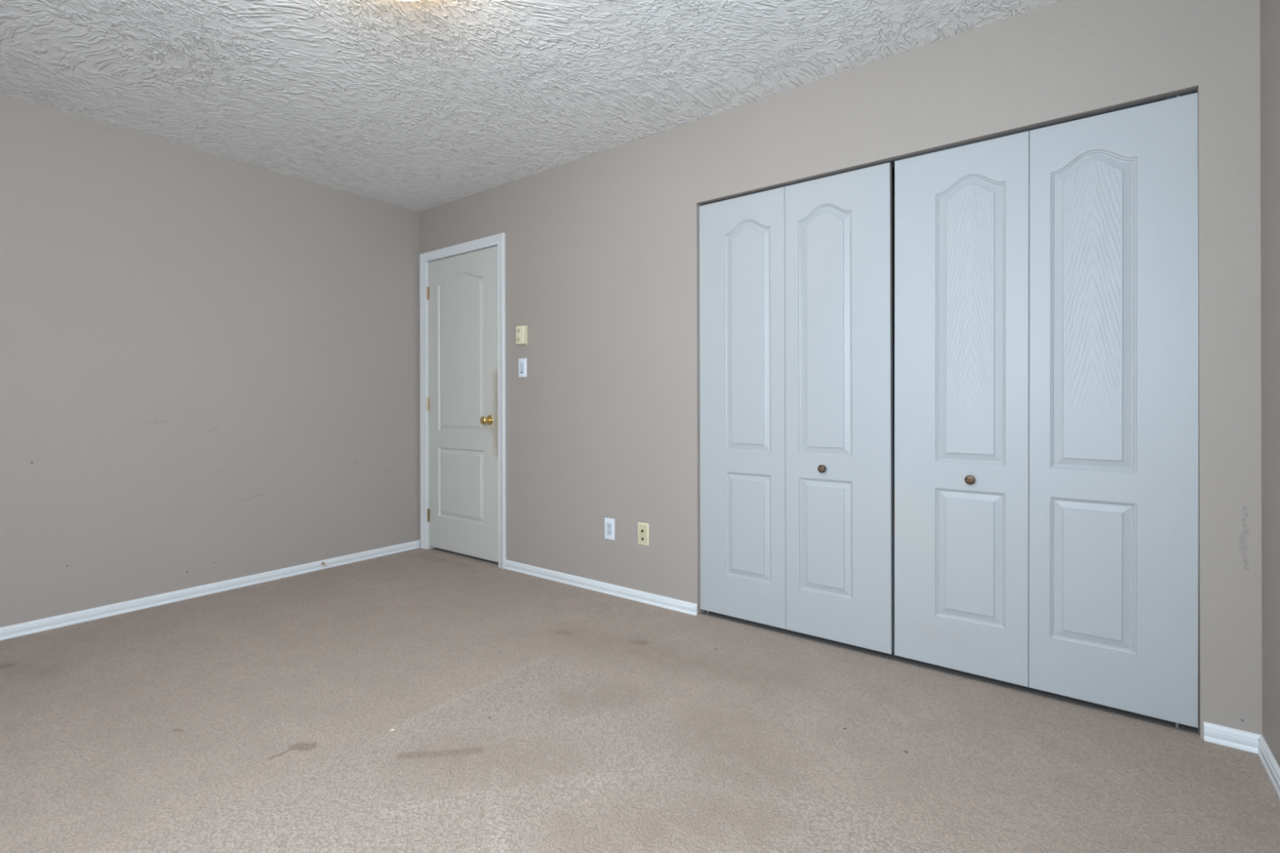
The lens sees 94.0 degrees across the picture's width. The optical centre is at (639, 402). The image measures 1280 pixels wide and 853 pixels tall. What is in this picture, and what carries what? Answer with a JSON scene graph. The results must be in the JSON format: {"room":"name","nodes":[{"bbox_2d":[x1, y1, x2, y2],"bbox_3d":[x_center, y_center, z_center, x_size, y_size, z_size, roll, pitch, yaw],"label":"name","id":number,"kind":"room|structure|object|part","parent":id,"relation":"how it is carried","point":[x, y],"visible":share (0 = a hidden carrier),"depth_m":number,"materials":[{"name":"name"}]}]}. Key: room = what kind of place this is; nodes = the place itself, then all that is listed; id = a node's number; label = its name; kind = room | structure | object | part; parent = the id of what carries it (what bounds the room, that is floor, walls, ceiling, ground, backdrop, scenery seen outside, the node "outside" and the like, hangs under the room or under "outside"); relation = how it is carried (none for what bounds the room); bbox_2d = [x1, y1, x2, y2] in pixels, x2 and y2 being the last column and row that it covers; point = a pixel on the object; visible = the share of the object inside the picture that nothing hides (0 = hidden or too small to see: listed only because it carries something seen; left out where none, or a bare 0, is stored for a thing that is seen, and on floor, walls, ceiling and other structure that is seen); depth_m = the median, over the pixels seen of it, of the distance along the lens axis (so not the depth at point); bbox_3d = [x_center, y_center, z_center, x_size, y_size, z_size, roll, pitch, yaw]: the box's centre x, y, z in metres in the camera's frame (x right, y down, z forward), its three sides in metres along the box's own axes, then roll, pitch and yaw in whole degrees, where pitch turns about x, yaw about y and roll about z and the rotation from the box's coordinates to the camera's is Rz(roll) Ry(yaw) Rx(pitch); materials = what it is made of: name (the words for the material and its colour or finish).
{"room":"empty bedroom","nodes":[
{"label":"empty bedroom","id":0,"kind":"room"},
{"bbox_2d":[0,93,420,627],"bbox_3d":[-2.649,-0.161,3.038,0.115,2.440,3.580,0,0,37],"label":"wall","id":1,"kind":"structure","parent":0,"point":[210,362],"depth_m":3.21,"materials":[{"name":"beige paint"}]},
{"bbox_2d":[0,539,420,640],"bbox_3d":[-2.595,1.031,3.000,0.012,0.055,3.350,0,0,37],"label":"baseboard","id":2,"kind":"structure","parent":1,"relation":"attached to","point":[68,619],"depth_m":3.20,"materials":[{"name":"white wood"}]},
{"bbox_2d":[0,0,1059,212],"bbox_3d":[-0.656,-1.427,2.020,4.544,0.080,4.340,0,0,37],"label":"ceiling","id":3,"kind":"structure","parent":0,"point":[418,105],"depth_m":2.46,"materials":[{"name":"white paint"}]},
{"bbox_2d":[0,547,1279,852],"bbox_3d":[-0.649,1.083,2.020,4.544,0.060,4.340,0,0,37],"label":"floor","id":4,"kind":"structure","parent":0,"point":[527,713],"depth_m":1.87,"materials":[{"name":"beige carpet"}]},
{"bbox_2d":[419,0,1262,738],"bbox_3d":[0.158,-0.169,3.109,4.304,2.440,0.115,0,0,37],"label":"wall","id":5,"kind":"structure","parent":0,"point":[602,248],"depth_m":2.73,"materials":[{"name":"beige paint"}]},
{"bbox_2d":[426,245,498,562],"bbox_3d":[-1.225,0.013,4.054,0.771,2.040,0.100,0,0,37],"label":"door","id":6,"kind":"structure","parent":5,"relation":"in","point":[462,291],"depth_m":4.05,"materials":[{"name":"white wood"}]},
{"bbox_3d":[-1.000,0.117,3.862,0.055,0.055,0.060,0,0,37],"label":"knob","id":7,"kind":"part","parent":6,"relation":"part of","materials":[{"name":"gold metal"}]},
{"bbox_2d":[419,232,506,568],"bbox_3d":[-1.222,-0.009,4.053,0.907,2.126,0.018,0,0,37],"label":"trim","id":8,"kind":"structure","parent":5,"relation":"attached to","point":[499,239],"depth_m":3.85,"materials":[{"name":"white wood"}]},
{"bbox_2d":[515,325,527,345],"bbox_3d":[-0.732,-0.413,3.677,0.072,0.116,0.036,0,0,37],"label":"thermostat","id":9,"kind":"object","parent":5,"relation":"attached to","point":[521,331],"visible":1,"depth_m":3.66,"materials":[{"name":"beige plastic"}]},
{"bbox_2d":[518,358,526,377],"bbox_3d":[-0.726,-0.213,3.688,0.071,0.116,0.011,0,0,37],"label":"light switch","id":10,"kind":"object","parent":5,"relation":"attached to","point":[522,362],"visible":1,"depth_m":3.68,"materials":[{"name":"white plastic"}]},
{"bbox_2d":[505,560,697,615],"bbox_3d":[-0.286,1.024,3.362,1.409,0.055,0.012,0,0,37],"label":"baseboard","id":11,"kind":"structure","parent":5,"relation":"attached to","point":[681,606],"depth_m":3.28,"materials":[{"name":"white wood"}]},
{"bbox_2d":[604,517,614,540],"bbox_3d":[-0.167,0.695,3.276,0.071,0.116,0.008,0,0,37],"label":"wall outlet","id":12,"kind":"object","parent":5,"relation":"attached to","point":[609,522],"visible":1,"depth_m":3.27,"materials":[{"name":"white plastic"}]},
{"bbox_2d":[606,522,611,535],"bbox_3d":[-0.169,0.695,3.274,0.034,0.067,0.002,0,0,37],"label":"receptacle","id":13,"kind":"object","parent":12,"relation":"attached to","point":[608,524],"depth_m":3.28,"materials":[{"name":"grey plastic"}]},
{"bbox_2d":[637,522,648,546],"bbox_3d":[0.015,0.692,3.135,0.071,0.116,0.016,0,0,37],"label":"jack plate","id":14,"kind":"object","parent":5,"relation":"attached to","point":[643,528],"visible":1,"depth_m":3.13,"materials":[{"name":"beige plastic"}]},
{"bbox_2d":[699,89,1195,205],"bbox_3d":[1.034,-0.980,2.437,1.816,0.010,0.025,0,0,37],"label":"closet track","id":15,"kind":"object","parent":5,"relation":"attached to","point":[891,162],"visible":0.66,"depth_m":2.20,"materials":[{"name":"grey metal"}]},
{"bbox_2d":[698,162,893,654],"bbox_3d":[0.657,0.037,2.694,0.900,2.021,0.064,0,0,37],"label":"door","id":16,"kind":"structure","parent":15,"relation":"hanging from","point":[796,371],"depth_m":2.66,"materials":[{"name":"white wood"}]},
{"bbox_3d":[0.484,0.026,2.841,0.448,1.999,0.034,0,0,37],"label":"panel","id":17,"kind":"part","parent":16,"relation":"part of","materials":[{"name":"white wood"}]},
{"bbox_3d":[0.788,0.287,2.578,0.034,0.034,0.027,0,0,37],"label":"knob","id":18,"kind":"part","parent":16,"relation":"part of","materials":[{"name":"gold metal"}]},
{"bbox_3d":[0.846,0.025,2.572,0.452,1.999,0.034,0,0,37],"label":"panel","id":19,"kind":"part","parent":16,"relation":"part of","materials":[{"name":"white wood"}]},
{"bbox_2d":[893,92,1199,728],"bbox_3d":[1.393,0.031,2.146,0.906,2.027,0.064,0,0,37],"label":"door","id":20,"kind":"structure","parent":15,"relation":"hanging from","point":[1046,530],"depth_m":2.10,"materials":[{"name":"white wood"}]},
{"bbox_3d":[1.222,0.025,2.292,0.457,1.999,0.034,0,0,37],"label":"panel","id":21,"kind":"part","parent":20,"relation":"part of","materials":[{"name":"white wood"}]},
{"bbox_3d":[1.240,0.290,2.241,0.034,0.034,0.027,25,14,34],"label":"knob","id":22,"kind":"part","parent":20,"relation":"part of","materials":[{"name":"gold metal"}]},
{"bbox_3d":[1.585,0.026,2.022,0.448,1.999,0.034,0,0,37],"label":"panel","id":23,"kind":"part","parent":20,"relation":"part of","materials":[{"name":"white wood"}]},
{"bbox_2d":[1203,721,1261,753],"bbox_3d":[1.798,1.018,1.812,0.128,0.055,0.012,0,0,37],"label":"baseboard","id":24,"kind":"structure","parent":5,"relation":"attached to","point":[1231,737],"depth_m":1.81,"materials":[{"name":"white wood"}]},
{"bbox_2d":[892,167,894,606],"bbox_3d":[1.299,-0.173,2.727,2.015,2.440,0.635,0,0,37],"label":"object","id":25,"kind":"structure","parent":0,"point":[893,168],"depth_m":3.06,"materials":[{"name":"paint"}]},
{"bbox_2d":[1260,0,1279,767],"bbox_3d":[1.086,-0.172,0.655,0.115,2.440,4.215,0,0,37],"label":"wall","id":26,"kind":"structure","parent":0,"point":[1269,9],"depth_m":1.69,"materials":[{"name":"beige paint"}]},
{"bbox_2d":[1257,734,1279,798],"bbox_3d":[0.849,1.021,0.438,0.012,0.055,3.350,0,0,37],"label":"baseboard","id":27,"kind":"structure","parent":26,"relation":"attached to","point":[1272,767],"depth_m":1.67,"materials":[{"name":"white wood"}]}
]}

